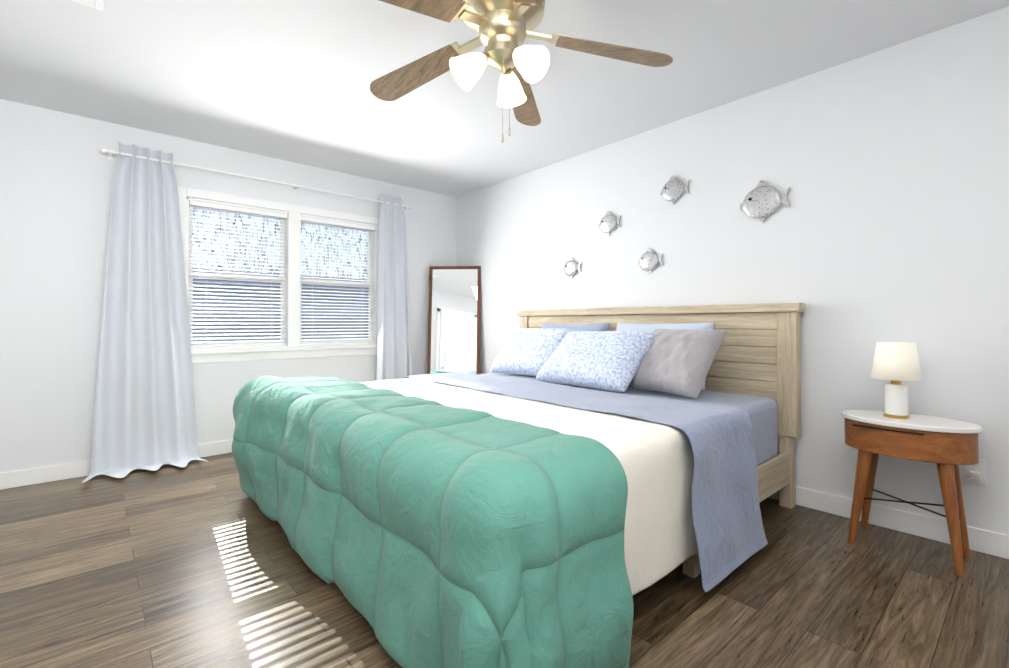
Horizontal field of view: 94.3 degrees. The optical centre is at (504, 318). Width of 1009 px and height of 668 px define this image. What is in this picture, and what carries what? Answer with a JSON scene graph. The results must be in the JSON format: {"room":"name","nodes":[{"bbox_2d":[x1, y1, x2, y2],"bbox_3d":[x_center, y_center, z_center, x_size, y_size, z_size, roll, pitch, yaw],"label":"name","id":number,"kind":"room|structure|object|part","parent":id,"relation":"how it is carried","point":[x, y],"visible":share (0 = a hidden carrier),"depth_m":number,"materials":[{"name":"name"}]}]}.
{"room":"bedroom","nodes":[
{"label":"bedroom","id":0,"kind":"room"},
{"bbox_2d":[0,99,455,472],"bbox_3d":[-2.073,-0.142,3.966,3.950,2.440,0.150,1,-1,-41],"label":"wall","id":1,"kind":"structure","parent":0,"point":[57,169],"depth_m":3.17,"materials":[{"name":"white paint"}]},
{"bbox_2d":[0,439,232,489],"bbox_3d":[-2.024,1.024,3.889,3.937,0.105,0.013,1,-1,-41],"label":"baseboard","id":2,"kind":"structure","parent":1,"relation":"attached to","point":[26,477],"depth_m":3.08,"materials":[{"name":"white"}]},
{"bbox_2d":[82,141,412,482],"bbox_3d":[-1.800,-0.071,3.909,2.550,2.270,0.295,1,-1,-41],"label":"curtains","id":3,"kind":"object","parent":1,"relation":"attached to","point":[144,413],"visible":0.88,"depth_m":3.34,"materials":[{"name":"fabric"}]},
{"bbox_3d":[-1.862,-1.132,3.986,2.396,0.080,0.113,1,-1,-41],"label":"rod","id":4,"kind":"part","parent":3,"relation":"part of","materials":[{"name":"white metal"}]},
{"bbox_2d":[177,186,378,362],"bbox_3d":[-1.860,-0.318,4.105,1.740,1.335,0.185,1,-1,-41],"label":"window","id":5,"kind":"structure","parent":1,"relation":"in","point":[293,347],"depth_m":4.05,"materials":[{"name":"white"}]},
{"bbox_3d":[-1.892,-0.336,4.141,1.530,1.130,0.058,1,-1,-41],"label":"window sash","id":6,"kind":"part","parent":5,"relation":"part of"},
{"bbox_3d":[-1.893,-0.336,4.142,1.460,1.060,0.034,1,-1,-41],"label":"glass","id":7,"kind":"part","parent":5,"relation":"part of","materials":[{"name":"clear glass"}]},
{"bbox_2d":[188,200,374,346],"bbox_3d":[-1.854,-0.337,4.097,1.522,1.127,0.045,1,-1,-41],"label":"window blinds","id":8,"kind":"object","parent":5,"relation":"attached to","point":[261,213],"visible":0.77,"depth_m":3.96,"materials":[{"name":"white plastic"}]},
{"bbox_2d":[0,453,1008,667],"bbox_3d":[-0.275,1.107,1.905,4.250,0.100,5.600,1,-1,-41],"label":"floor","id":9,"kind":"structure","parent":0,"point":[196,564],"depth_m":1.77,"materials":[{"name":"brown wood"}]},
{"bbox_2d":[427,266,480,374],"bbox_3d":[-0.521,0.271,4.829,0.540,1.636,0.178,0,-1,4],"label":"mirror","id":10,"kind":"object","parent":9,"relation":"on","point":[454,319],"visible":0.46,"depth_m":4.85,"materials":[{"name":"clear glass"}]},
{"bbox_2d":[232,302,804,667],"bbox_3d":[0.026,0.490,2.691,2.430,1.150,2.523,1,-1,-41],"label":"bed","id":11,"kind":"object","parent":9,"relation":"on","point":[559,488],"visible":1,"depth_m":1.74,"materials":[{"name":"green fabric"}]},
{"bbox_2d":[232,376,633,667],"bbox_3d":[-0.639,0.702,2.106,0.665,0.723,2.524,1,-1,-41],"label":"comforter","id":12,"kind":"object","parent":11,"relation":"on","point":[463,537],"depth_m":1.32,"materials":[{"name":"green fabric"}]},
{"bbox_2d":[359,378,697,595],"bbox_3d":[-0.225,0.726,2.455,1.398,0.609,2.222,1,-1,-41],"label":"blanket","id":13,"kind":"object","parent":11,"relation":"on","point":[649,438],"depth_m":1.82,"materials":[{"name":"fabric"}]},
{"bbox_2d":[491,328,576,375],"bbox_3d":[0.215,0.259,3.662,0.352,0.371,0.718,1,-1,-41],"label":"pillow","id":14,"kind":"object","parent":11,"relation":"on","point":[524,351],"depth_m":3.59,"materials":[{"name":"blue fabric"}]},
{"bbox_2d":[541,323,609,330],"bbox_3d":[0.503,0.235,3.662,0.211,0.418,0.720,1,-1,-41],"label":"pillow","id":15,"kind":"object","parent":11,"relation":"on","point":[595,326],"depth_m":3.54,"materials":[{"name":"fabric"}]},
{"bbox_2d":[536,331,653,392],"bbox_3d":[0.581,0.261,3.051,0.416,0.367,0.798,1,-1,-41],"label":"pillow","id":16,"kind":"object","parent":11,"relation":"on","point":[604,361],"depth_m":2.88,"materials":[{"name":"blue fabric"}]},
{"bbox_3d":[0.075,0.620,2.724,2.070,0.350,2.090,1,-1,-41],"label":"mattress","id":17,"kind":"part","parent":11,"relation":"part of","materials":[{"name":"fabric"}]},
{"bbox_2d":[616,322,715,389],"bbox_3d":[1.000,0.229,3.074,0.233,0.423,0.740,1,-1,-41],"label":"pillow","id":18,"kind":"object","parent":11,"relation":"on","point":[636,327],"depth_m":3.05,"materials":[{"name":"grey fabric"}]},
{"bbox_2d":[628,329,724,397],"bbox_3d":[0.983,0.243,2.713,0.366,0.376,0.539,1,-1,-41],"label":"pillow","id":19,"kind":"object","parent":11,"relation":"on","point":[663,363],"depth_m":2.64,"materials":[{"name":"grey fabric"}]},
{"bbox_2d":[841,410,981,576],"bbox_3d":[1.845,0.760,2.147,0.324,0.602,0.490,1,-1,-41],"label":"nightstand","id":20,"kind":"object","parent":9,"relation":"on","point":[947,446],"visible":0.98,"depth_m":2.06,"materials":[{"name":"wood"}]},
{"bbox_2d":[871,342,921,418],"bbox_3d":[1.822,0.286,2.178,0.184,0.345,0.184,1,-1,-41],"label":"lamp","id":21,"kind":"object","parent":20,"relation":"on","point":[896,363],"visible":1,"depth_m":2.13,"materials":[{"name":"white fabric"}]},
{"bbox_3d":[1.822,0.197,2.179,0.184,0.167,0.184,1,-1,-41],"label":"lamp shade","id":22,"kind":"part","parent":21,"relation":"part of","materials":[{"name":"white fabric"}]},
{"bbox_3d":[1.845,0.548,2.149,0.300,0.132,0.466,1,-1,-41],"label":"drawer","id":23,"kind":"part","parent":20,"relation":"part of","materials":[{"name":"brown wood"}]},
{"bbox_2d":[0,0,1008,196],"bbox_3d":[-0.275,-1.433,1.931,4.250,0.100,5.600,1,-1,-41],"label":"ceiling","id":24,"kind":"structure","parent":0,"point":[289,80],"depth_m":2.59,"materials":[{"name":"white paint"}]},
{"bbox_2d":[71,0,103,10],"bbox_3d":[-1.747,-1.375,1.903,0.180,0.016,0.340,1,-1,-41],"label":"ceiling vent","id":25,"kind":"object","parent":24,"relation":"in","point":[97,4],"visible":1,"depth_m":2.04,"materials":[{"name":"white"}]},
{"bbox_2d":[370,0,672,142],"bbox_3d":[-0.051,-1.048,1.907,1.347,0.668,1.404,1,-1,-41],"label":"fan","id":26,"kind":"object","parent":24,"relation":"hanging from","point":[503,29],"visible":1,"depth_m":1.94,"materials":[{"name":"brown wood"}]},
{"bbox_2d":[456,6,1008,534],"bbox_3d":[1.266,-0.149,3.271,0.150,2.440,5.600,1,-1,-41],"label":"wall","id":27,"kind":"structure","parent":0,"point":[888,168],"depth_m":2.54,"materials":[{"name":"white paint"}]},
{"bbox_2d":[563,257,580,277],"bbox_3d":[0.562,-0.426,3.934,0.037,0.182,0.194,1,-1,-41],"label":"artwork","id":28,"kind":"object","parent":27,"relation":"attached to","point":[571,267],"visible":0.98,"depth_m":3.92,"materials":[{"name":"metal"}]},
{"bbox_2d":[599,211,620,234],"bbox_3d":[0.814,-0.745,3.650,0.037,0.192,0.204,1,-1,-41],"label":"artwork","id":29,"kind":"object","parent":27,"relation":"attached to","point":[608,223],"visible":1,"depth_m":3.64,"materials":[{"name":"metal"}]},
{"bbox_2d":[638,248,662,273],"bbox_3d":[1.049,-0.417,3.379,0.037,0.187,0.199,1,-1,-41],"label":"artwork","id":30,"kind":"object","parent":27,"relation":"attached to","point":[649,260],"visible":1,"depth_m":3.37,"materials":[{"name":"metal"}]},
{"bbox_2d":[660,175,689,203],"bbox_3d":[1.174,-0.894,3.241,0.037,0.202,0.214,1,-1,-41],"label":"artwork","id":31,"kind":"object","parent":27,"relation":"attached to","point":[674,188],"visible":1,"depth_m":3.24,"materials":[{"name":"metal"}]},
{"bbox_2d":[740,180,789,222],"bbox_3d":[1.553,-0.705,2.806,0.039,0.259,0.275,1,-1,-41],"label":"artwork","id":32,"kind":"object","parent":27,"relation":"attached to","point":[763,200],"visible":1,"depth_m":2.80,"materials":[{"name":"metal"}]},
{"bbox_2d":[769,486,1008,558],"bbox_3d":[1.204,1.018,3.205,0.013,0.105,5.300,1,-1,-41],"label":"baseboard","id":33,"kind":"structure","parent":27,"relation":"attached to","point":[983,541],"depth_m":2.31,"materials":[{"name":"white wood"}]},
{"bbox_2d":[923,459,986,484],"bbox_3d":[2.015,0.611,2.160,0.178,0.329,0.282,1,-1,-41],"label":"electrical outlet","id":34,"kind":"object","parent":27,"relation":"attached to","point":[976,473],"visible":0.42,"depth_m":2.12,"materials":[{"name":"white plastic"}]},
{"bbox_3d":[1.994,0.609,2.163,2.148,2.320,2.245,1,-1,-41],"label":"cord","id":35,"kind":"part","parent":34,"relation":"part of","materials":[{"name":"white plastic"}]},
{"bbox_3d":[2.141,0.696,2.128,0.030,0.115,0.070,1,-1,-41],"label":"plate","id":36,"kind":"part","parent":34,"relation":"part of","materials":[{"name":"white plastic"}]},
{"label":"outside","id":37,"kind":"structure","parent":0,"visible":0},
{"bbox_2d":[192,208,368,341],"bbox_3d":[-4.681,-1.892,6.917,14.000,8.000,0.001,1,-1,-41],"label":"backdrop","id":38,"kind":"structure","parent":37,"point":[353,238],"depth_m":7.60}
]}

